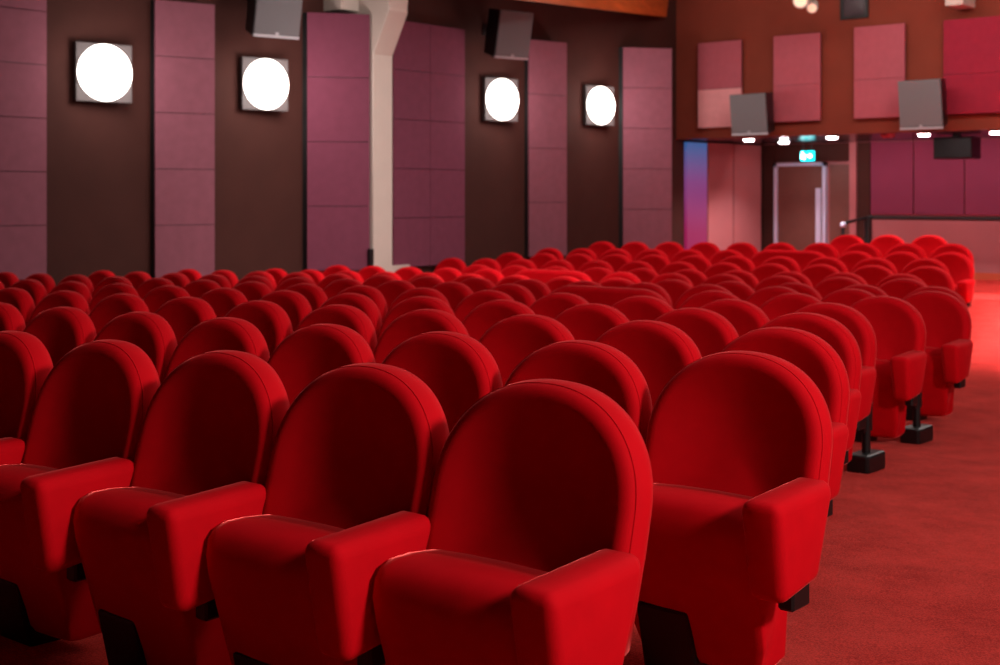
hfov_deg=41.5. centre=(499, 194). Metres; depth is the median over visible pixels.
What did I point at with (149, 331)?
seat
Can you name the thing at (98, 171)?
wall
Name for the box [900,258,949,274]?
seat
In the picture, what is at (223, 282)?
seat
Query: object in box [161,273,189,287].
seat
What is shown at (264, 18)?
loudspeaker
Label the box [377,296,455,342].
seat
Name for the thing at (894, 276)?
seat
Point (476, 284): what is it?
seat
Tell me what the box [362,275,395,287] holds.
seat
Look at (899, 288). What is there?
seat
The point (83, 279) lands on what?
seat
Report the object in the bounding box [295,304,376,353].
seat
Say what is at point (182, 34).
acoustic panel
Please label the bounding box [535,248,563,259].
seat
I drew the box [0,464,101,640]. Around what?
seat cushion
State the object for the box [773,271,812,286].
seat
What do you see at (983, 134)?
trim
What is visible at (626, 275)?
seat
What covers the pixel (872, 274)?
seat
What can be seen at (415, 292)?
seat
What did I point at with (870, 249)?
seat
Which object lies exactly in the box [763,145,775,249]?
trim
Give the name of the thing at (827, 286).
seat
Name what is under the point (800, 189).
door
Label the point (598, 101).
wall lamp
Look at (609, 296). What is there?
seat
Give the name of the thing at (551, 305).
seat
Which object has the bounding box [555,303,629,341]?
seat
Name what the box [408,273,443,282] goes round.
seat
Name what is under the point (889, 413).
seat cushion
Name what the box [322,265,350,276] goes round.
seat
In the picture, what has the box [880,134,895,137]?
smoke detector
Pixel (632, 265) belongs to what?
seat
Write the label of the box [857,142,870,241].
trim
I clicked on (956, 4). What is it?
emergency light
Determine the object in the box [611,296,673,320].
seat
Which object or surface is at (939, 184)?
panel
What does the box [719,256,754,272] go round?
seat
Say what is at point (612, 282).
seat
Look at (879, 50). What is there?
panel
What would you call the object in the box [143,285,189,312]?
seat
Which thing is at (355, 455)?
seat
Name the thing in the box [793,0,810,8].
ceiling spotlight
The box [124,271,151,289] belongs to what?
seat
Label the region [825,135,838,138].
recessed light
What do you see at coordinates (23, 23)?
acoustic panel
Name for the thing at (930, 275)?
seat
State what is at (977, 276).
baseboard
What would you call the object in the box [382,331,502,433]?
seat
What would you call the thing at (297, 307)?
seat
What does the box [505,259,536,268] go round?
seat
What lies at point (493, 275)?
seat
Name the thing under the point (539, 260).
seat
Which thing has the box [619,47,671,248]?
acoustic panel
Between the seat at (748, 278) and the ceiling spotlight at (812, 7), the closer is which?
the seat at (748, 278)
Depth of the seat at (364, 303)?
7.48 m
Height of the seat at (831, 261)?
0.840 m
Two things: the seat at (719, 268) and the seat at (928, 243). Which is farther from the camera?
the seat at (928, 243)
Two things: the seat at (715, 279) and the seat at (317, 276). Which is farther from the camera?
the seat at (317, 276)
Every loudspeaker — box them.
[245,0,301,39]
[482,8,533,59]
[729,92,774,135]
[898,78,947,129]
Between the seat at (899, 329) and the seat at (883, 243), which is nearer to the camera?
the seat at (899, 329)
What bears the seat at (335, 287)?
on the floor
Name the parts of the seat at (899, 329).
backrest, armrest, leg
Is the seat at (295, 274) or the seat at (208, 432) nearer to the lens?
the seat at (208, 432)
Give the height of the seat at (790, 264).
0.840 m
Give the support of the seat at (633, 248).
on the floor
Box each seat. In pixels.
[0,272,18,288]
[0,288,34,325]
[0,302,25,331]
[0,330,52,464]
[0,339,160,646]
[10,279,46,306]
[23,306,96,366]
[26,273,55,294]
[28,290,89,323]
[48,281,91,305]
[58,275,93,293]
[73,350,289,664]
[88,270,114,288]
[89,283,138,312]
[89,293,148,333]
[91,276,132,297]
[94,311,176,383]
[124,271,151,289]
[136,278,174,299]
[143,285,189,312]
[155,297,216,344]
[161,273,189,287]
[165,317,269,377]
[177,269,201,281]
[183,279,220,297]
[198,274,230,287]
[200,288,247,317]
[206,363,448,664]
[211,270,237,287]
[224,300,292,355]
[233,275,273,291]
[233,281,271,300]
[245,271,275,289]
[260,290,311,331]
[264,268,286,285]
[267,324,375,404]
[274,272,313,290]
[276,277,315,290]
[285,283,327,310]
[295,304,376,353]
[301,269,324,284]
[317,273,352,289]
[320,293,381,339]
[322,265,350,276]
[323,278,362,298]
[335,270,362,282]
[337,285,387,322]
[358,266,384,281]
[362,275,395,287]
[371,271,401,279]
[373,309,468,363]
[373,379,652,664]
[376,280,415,309]
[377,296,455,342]
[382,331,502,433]
[386,287,449,315]
[394,267,422,281]
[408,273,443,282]
[410,276,443,287]
[431,282,472,311]
[433,267,461,281]
[434,258,466,271]
[452,274,483,282]
[454,290,513,322]
[460,277,494,292]
[461,264,489,274]
[462,300,534,340]
[472,258,500,271]
[473,268,503,284]
[479,314,574,386]
[490,284,535,306]
[495,253,522,269]
[495,275,529,285]
[500,265,526,276]
[504,340,651,442]
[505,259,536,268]
[512,279,550,299]
[515,269,592,283]
[529,293,587,318]
[530,253,557,268]
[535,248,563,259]
[541,260,574,270]
[543,266,568,270]
[546,276,579,291]
[548,285,666,305]
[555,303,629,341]
[565,248,596,259]
[565,253,592,270]
[566,281,602,286]
[578,260,613,272]
[583,267,612,283]
[588,241,615,259]
[595,320,701,408]
[599,249,631,261]
[599,272,640,283]
[599,278,633,287]
[601,254,630,271]
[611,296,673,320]
[618,261,654,271]
[621,242,648,260]
[625,282,672,307]
[628,268,657,282]
[634,249,667,260]
[634,351,832,664]
[639,254,669,273]
[649,273,693,286]
[654,242,683,260]
[654,308,738,357]
[655,279,691,307]
[658,262,696,274]
[670,249,704,262]
[673,284,731,309]
[674,269,706,285]
[678,255,711,272]
[679,290,739,308]
[690,242,719,259]
[700,299,768,335]
[701,274,744,284]
[703,262,741,277]
[709,250,743,264]
[715,281,754,300]
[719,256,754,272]
[721,327,849,516]
[723,270,758,288]
[726,242,757,259]
[746,286,797,307]
[751,250,825,270]
[751,263,788,281]
[753,275,799,291]
[760,293,822,320]
[760,312,861,463]
[761,256,800,272]
[764,242,795,249]
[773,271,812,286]
[778,283,821,299]
[794,303,884,473]
[800,264,839,287]
[803,243,838,258]
[804,257,847,271]
[814,277,860,297]
[820,289,874,306]
[821,272,866,284]
[830,235,863,255]
[837,251,872,272]
[842,243,881,257]
[843,284,887,295]
[850,257,897,273]
[850,296,932,443]
[852,265,892,285]
[870,235,904,258]
[875,274,926,287]
[878,278,926,298]
[884,243,926,258]
[884,251,919,273]
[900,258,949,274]
[902,286,968,310]
[903,291,972,420]
[906,266,953,290]
[911,235,947,257]
[929,243,974,272]
[932,252,974,306]
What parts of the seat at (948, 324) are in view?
backrest, armrest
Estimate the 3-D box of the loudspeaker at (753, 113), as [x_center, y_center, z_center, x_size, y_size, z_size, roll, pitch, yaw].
[4.045,-1.265,20.680,0.636,0.669,0.682,0,0,42]
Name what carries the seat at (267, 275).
on the floor
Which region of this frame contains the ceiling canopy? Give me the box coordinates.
[525,0,667,16]
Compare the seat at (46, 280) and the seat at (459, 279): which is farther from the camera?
the seat at (459, 279)
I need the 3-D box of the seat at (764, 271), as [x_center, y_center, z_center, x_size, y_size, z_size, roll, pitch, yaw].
[2.801,1.149,13.925,0.594,0.840,0.467,0,0,40]
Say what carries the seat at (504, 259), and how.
on the floor
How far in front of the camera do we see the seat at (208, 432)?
3.32 m
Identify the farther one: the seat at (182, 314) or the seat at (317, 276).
the seat at (317, 276)
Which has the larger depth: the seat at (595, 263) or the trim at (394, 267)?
the trim at (394, 267)
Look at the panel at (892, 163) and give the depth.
22.71 m
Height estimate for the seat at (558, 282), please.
0.840 m
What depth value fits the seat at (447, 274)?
14.25 m
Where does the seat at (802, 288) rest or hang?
on the floor
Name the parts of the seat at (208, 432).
armrest, backrest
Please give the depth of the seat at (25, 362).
4.06 m
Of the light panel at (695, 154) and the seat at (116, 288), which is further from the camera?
the light panel at (695, 154)
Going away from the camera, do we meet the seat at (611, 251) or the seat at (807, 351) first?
the seat at (807, 351)
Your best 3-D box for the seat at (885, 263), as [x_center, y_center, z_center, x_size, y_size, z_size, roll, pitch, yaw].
[3.994,1.102,14.235,0.594,0.840,0.467,0,0,40]
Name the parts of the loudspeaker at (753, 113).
trim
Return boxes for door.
[774,162,827,250]
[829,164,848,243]
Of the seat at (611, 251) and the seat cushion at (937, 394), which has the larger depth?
the seat at (611, 251)
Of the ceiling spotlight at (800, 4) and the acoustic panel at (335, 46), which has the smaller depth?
the acoustic panel at (335, 46)
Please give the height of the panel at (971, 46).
1.357 m
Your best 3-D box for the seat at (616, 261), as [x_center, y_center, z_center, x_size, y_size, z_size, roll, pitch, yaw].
[1.361,1.161,16.417,0.594,0.840,0.467,0,0,40]
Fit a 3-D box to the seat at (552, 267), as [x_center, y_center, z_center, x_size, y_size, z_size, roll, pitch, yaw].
[0.526,1.212,14.512,0.594,0.840,0.467,0,0,40]
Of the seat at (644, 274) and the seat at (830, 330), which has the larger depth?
the seat at (644, 274)
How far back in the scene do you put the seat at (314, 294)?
9.25 m
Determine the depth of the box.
15.75 m
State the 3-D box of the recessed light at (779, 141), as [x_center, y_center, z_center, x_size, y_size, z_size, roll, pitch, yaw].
[4.823,-0.902,22.415,0.200,0.055,0.200,0,0,40]
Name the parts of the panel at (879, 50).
backing frame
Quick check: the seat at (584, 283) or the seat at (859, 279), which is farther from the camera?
the seat at (859, 279)
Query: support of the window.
in the wall at (755, 23)
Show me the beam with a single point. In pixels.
(334, 6)
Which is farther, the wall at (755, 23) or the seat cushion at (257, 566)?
the wall at (755, 23)
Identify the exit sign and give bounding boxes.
[800,142,814,160]
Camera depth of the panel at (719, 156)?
23.05 m
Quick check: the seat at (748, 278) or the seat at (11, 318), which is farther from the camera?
the seat at (748, 278)
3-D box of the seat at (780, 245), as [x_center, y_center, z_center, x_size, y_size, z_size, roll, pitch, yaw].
[3.586,1.043,17.171,0.594,0.840,0.467,0,0,40]
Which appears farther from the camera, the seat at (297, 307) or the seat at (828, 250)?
the seat at (828, 250)
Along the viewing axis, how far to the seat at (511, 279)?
12.35 m
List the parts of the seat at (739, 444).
backrest, armrest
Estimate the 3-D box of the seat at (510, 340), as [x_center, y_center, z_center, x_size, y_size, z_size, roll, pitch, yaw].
[0.028,0.913,5.286,0.594,0.840,0.467,0,0,40]
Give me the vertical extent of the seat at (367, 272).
0.840 m
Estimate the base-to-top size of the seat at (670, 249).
0.840 m
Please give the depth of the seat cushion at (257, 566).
2.95 m
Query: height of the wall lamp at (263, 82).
0.600 m
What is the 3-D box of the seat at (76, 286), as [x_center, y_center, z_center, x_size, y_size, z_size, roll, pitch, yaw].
[-3.150,1.034,9.246,0.594,0.840,0.467,0,0,40]
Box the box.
[368,249,373,265]
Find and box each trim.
[320,264,409,272]
[681,130,999,144]
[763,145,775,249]
[775,143,848,161]
[849,142,856,235]
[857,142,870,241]
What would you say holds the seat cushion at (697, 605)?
on the seat at (739, 444)
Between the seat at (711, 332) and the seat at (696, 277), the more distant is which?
the seat at (696, 277)
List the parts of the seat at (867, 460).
backrest, leg, armrest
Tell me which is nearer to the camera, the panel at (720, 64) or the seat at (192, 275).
the seat at (192, 275)
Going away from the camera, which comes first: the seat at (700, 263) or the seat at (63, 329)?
the seat at (63, 329)
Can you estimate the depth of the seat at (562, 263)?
15.84 m
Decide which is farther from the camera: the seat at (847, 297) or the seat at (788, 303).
the seat at (847, 297)
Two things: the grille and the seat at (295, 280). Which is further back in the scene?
the grille
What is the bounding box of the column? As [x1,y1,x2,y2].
[344,0,407,272]
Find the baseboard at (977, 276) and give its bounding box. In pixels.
[974,272,999,279]
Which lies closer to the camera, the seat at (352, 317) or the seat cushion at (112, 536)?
the seat cushion at (112, 536)
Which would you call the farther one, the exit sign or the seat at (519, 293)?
the exit sign
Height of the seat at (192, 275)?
0.840 m
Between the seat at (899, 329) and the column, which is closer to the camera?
the seat at (899, 329)
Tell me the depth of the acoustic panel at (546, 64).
19.05 m
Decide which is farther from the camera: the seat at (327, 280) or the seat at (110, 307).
the seat at (327, 280)
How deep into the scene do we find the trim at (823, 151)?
23.61 m
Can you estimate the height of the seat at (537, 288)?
0.840 m
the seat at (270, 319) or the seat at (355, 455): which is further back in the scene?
the seat at (270, 319)
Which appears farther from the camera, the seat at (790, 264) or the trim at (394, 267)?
the trim at (394, 267)
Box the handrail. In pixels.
[840,215,999,243]
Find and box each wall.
[19,0,762,285]
[676,0,999,139]
[766,138,999,272]
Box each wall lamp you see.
[73,41,131,103]
[239,56,288,111]
[482,77,518,121]
[583,85,614,125]
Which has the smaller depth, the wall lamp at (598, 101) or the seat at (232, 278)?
the seat at (232, 278)
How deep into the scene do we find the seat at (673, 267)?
14.80 m
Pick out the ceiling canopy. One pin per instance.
(645, 7)
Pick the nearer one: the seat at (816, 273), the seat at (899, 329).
the seat at (899, 329)
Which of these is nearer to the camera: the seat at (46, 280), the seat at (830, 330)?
the seat at (830, 330)
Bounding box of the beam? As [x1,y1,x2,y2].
[324,0,358,13]
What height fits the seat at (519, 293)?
0.840 m
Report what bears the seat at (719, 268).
on the floor
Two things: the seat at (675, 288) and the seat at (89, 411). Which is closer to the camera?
the seat at (89, 411)
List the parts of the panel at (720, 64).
backing frame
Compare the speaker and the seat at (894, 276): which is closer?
the seat at (894, 276)
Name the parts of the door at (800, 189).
push plate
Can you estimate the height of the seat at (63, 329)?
0.840 m
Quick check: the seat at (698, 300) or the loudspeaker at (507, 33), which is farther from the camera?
the loudspeaker at (507, 33)
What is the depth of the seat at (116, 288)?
9.03 m
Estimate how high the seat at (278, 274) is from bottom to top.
0.840 m
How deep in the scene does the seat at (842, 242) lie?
17.89 m
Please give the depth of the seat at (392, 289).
10.32 m
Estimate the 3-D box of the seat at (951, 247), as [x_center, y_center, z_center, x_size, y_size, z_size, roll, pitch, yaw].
[5.341,1.003,15.716,0.594,0.840,0.467,0,0,40]
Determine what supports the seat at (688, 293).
on the floor
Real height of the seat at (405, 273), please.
0.840 m
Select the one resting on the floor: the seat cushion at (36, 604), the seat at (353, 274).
the seat at (353, 274)
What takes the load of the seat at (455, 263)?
on the floor
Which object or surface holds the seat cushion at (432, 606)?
on the seat at (540, 510)
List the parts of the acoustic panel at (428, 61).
backing frame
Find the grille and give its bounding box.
[495,10,533,57]
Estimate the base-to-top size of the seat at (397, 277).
0.840 m
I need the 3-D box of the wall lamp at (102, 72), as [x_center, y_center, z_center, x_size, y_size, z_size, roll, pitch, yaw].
[-4.020,-1.244,13.428,0.600,0.600,0.160,0,0,-40]
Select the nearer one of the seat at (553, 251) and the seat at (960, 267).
the seat at (960, 267)
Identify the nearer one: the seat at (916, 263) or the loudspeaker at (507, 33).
the seat at (916, 263)
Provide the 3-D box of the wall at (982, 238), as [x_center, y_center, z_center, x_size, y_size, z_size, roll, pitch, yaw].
[11.311,-0.630,19.128,17.000,6.140,0.200,0,0,40]
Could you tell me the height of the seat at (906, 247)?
0.840 m
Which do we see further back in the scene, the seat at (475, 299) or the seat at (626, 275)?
the seat at (626, 275)
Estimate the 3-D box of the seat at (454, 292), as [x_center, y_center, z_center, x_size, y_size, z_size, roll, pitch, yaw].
[-0.465,1.077,9.826,0.594,0.840,0.467,0,0,40]
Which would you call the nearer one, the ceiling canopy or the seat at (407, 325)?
the seat at (407, 325)
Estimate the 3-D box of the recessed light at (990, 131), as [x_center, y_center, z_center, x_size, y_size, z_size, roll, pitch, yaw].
[7.106,-0.902,18.912,0.200,0.055,0.200,0,0,40]
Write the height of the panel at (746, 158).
2.359 m
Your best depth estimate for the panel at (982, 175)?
21.71 m
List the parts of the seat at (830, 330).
backrest, armrest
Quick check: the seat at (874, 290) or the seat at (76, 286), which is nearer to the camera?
the seat at (76, 286)
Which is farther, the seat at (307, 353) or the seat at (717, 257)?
the seat at (717, 257)
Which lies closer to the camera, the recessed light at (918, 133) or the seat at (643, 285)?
the seat at (643, 285)
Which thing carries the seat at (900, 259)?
on the floor
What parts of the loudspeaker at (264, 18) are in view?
trim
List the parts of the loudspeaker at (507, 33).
trim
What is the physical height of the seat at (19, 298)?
0.840 m
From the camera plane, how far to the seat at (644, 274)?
13.88 m
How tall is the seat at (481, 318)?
0.840 m
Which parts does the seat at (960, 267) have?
backrest, armrest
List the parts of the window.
pane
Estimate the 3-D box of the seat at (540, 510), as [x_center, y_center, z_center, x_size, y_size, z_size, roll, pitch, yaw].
[0.012,0.816,2.660,0.594,0.840,0.467,0,0,40]
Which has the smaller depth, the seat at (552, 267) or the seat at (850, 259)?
the seat at (552, 267)
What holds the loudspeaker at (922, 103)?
attached to the wall at (755, 23)
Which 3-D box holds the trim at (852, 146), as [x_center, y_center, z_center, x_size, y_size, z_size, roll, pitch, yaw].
[6.207,0.266,23.163,0.121,2.372,0.098,0,0,40]
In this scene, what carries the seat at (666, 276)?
on the floor
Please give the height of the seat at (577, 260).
0.840 m
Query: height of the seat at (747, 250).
0.840 m
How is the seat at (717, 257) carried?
on the floor
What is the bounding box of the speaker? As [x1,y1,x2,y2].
[933,134,980,159]
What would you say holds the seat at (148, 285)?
on the floor
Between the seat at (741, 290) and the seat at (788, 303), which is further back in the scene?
the seat at (741, 290)
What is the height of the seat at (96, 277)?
0.840 m
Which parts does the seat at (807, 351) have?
backrest, armrest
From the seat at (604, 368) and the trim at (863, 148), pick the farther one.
the trim at (863, 148)
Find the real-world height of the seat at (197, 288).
0.840 m
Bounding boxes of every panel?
[0,0,46,278]
[150,0,214,277]
[302,12,369,270]
[392,21,464,266]
[525,39,566,256]
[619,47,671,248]
[684,142,706,249]
[698,40,742,127]
[707,143,732,250]
[733,144,760,251]
[773,33,820,121]
[854,23,905,118]
[871,141,913,213]
[914,140,964,214]
[943,16,999,113]
[965,139,999,214]
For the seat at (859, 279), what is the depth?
12.42 m
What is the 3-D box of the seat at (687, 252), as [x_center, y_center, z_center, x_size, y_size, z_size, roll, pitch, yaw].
[2.353,1.122,16.894,0.594,0.840,0.467,0,0,40]
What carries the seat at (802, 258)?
on the floor
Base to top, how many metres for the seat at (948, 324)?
0.840 m
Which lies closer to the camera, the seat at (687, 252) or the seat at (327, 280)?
the seat at (327, 280)
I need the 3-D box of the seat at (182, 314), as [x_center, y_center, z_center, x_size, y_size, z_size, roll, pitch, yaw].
[-1.734,0.953,6.747,0.594,0.840,0.467,0,0,40]
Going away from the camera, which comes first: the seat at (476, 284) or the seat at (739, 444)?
the seat at (739, 444)
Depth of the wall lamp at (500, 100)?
18.22 m
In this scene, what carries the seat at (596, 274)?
on the floor
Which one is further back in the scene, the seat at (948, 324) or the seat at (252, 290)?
the seat at (252, 290)
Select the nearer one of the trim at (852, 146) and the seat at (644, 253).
the seat at (644, 253)
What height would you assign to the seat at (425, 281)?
0.840 m
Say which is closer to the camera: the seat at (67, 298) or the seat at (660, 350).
the seat at (660, 350)
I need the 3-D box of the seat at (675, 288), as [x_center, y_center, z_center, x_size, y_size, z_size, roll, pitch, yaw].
[1.375,1.140,11.106,0.594,0.840,0.467,0,0,40]
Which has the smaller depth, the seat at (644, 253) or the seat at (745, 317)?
the seat at (745, 317)
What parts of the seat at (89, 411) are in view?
armrest, backrest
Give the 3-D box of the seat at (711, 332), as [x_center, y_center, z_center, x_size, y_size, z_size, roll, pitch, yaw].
[0.800,0.945,5.972,0.594,0.840,0.467,0,0,40]
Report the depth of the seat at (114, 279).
10.81 m
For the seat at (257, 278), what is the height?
0.840 m
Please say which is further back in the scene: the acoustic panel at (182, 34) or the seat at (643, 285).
the acoustic panel at (182, 34)
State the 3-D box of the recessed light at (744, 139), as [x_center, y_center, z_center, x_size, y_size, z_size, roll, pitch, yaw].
[4.046,-0.902,21.449,0.200,0.055,0.200,0,0,40]
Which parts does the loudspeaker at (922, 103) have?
trim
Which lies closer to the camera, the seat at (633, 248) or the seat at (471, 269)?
the seat at (471, 269)
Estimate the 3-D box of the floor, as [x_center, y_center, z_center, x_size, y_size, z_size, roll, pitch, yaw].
[2.973,1.393,9.226,17.200,0.593,27.000,0,0,40]
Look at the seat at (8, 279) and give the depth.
11.82 m
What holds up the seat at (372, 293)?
on the floor
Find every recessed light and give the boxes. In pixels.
[743,138,754,140]
[778,140,789,143]
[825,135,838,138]
[917,132,930,135]
[989,130,999,133]
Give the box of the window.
[840,0,868,19]
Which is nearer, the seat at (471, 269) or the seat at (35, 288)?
the seat at (35, 288)
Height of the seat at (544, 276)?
0.840 m
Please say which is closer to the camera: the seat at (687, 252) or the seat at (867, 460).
the seat at (867, 460)
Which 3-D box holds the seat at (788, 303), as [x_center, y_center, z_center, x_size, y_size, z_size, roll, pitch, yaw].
[1.729,1.028,8.007,0.594,0.840,0.467,0,0,40]
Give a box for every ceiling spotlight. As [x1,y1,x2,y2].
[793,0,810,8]
[806,0,818,12]
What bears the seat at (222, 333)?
on the floor
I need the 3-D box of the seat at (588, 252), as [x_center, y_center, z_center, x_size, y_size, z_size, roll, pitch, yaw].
[1.037,1.152,17.985,0.594,0.840,0.467,0,0,40]
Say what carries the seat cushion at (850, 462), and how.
on the seat at (867, 460)
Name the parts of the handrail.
post, post, rail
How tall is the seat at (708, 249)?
0.840 m
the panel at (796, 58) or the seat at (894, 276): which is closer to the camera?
the seat at (894, 276)
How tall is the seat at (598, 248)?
0.840 m
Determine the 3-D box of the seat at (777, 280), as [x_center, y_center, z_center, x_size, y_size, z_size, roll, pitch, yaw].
[2.405,1.137,11.604,0.594,0.840,0.467,0,0,40]
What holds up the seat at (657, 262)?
on the floor
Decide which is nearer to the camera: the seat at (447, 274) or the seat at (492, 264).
the seat at (447, 274)
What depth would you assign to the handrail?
21.65 m
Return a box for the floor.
[0,280,999,664]
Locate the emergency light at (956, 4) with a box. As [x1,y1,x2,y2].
[945,0,974,9]
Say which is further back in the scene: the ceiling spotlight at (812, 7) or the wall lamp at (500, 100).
the ceiling spotlight at (812, 7)
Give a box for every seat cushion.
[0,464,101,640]
[73,486,231,664]
[206,514,356,664]
[373,549,547,664]
[634,483,786,664]
[844,446,852,464]
[871,359,906,437]
[921,347,954,416]
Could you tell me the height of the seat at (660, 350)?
0.840 m
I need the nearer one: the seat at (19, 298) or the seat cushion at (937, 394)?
the seat at (19, 298)
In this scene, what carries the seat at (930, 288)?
on the floor
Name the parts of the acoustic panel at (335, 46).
backing frame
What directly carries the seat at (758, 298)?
on the floor
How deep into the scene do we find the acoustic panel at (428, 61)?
17.24 m
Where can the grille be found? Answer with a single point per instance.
(513, 29)
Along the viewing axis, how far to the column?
15.87 m
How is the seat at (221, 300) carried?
on the floor

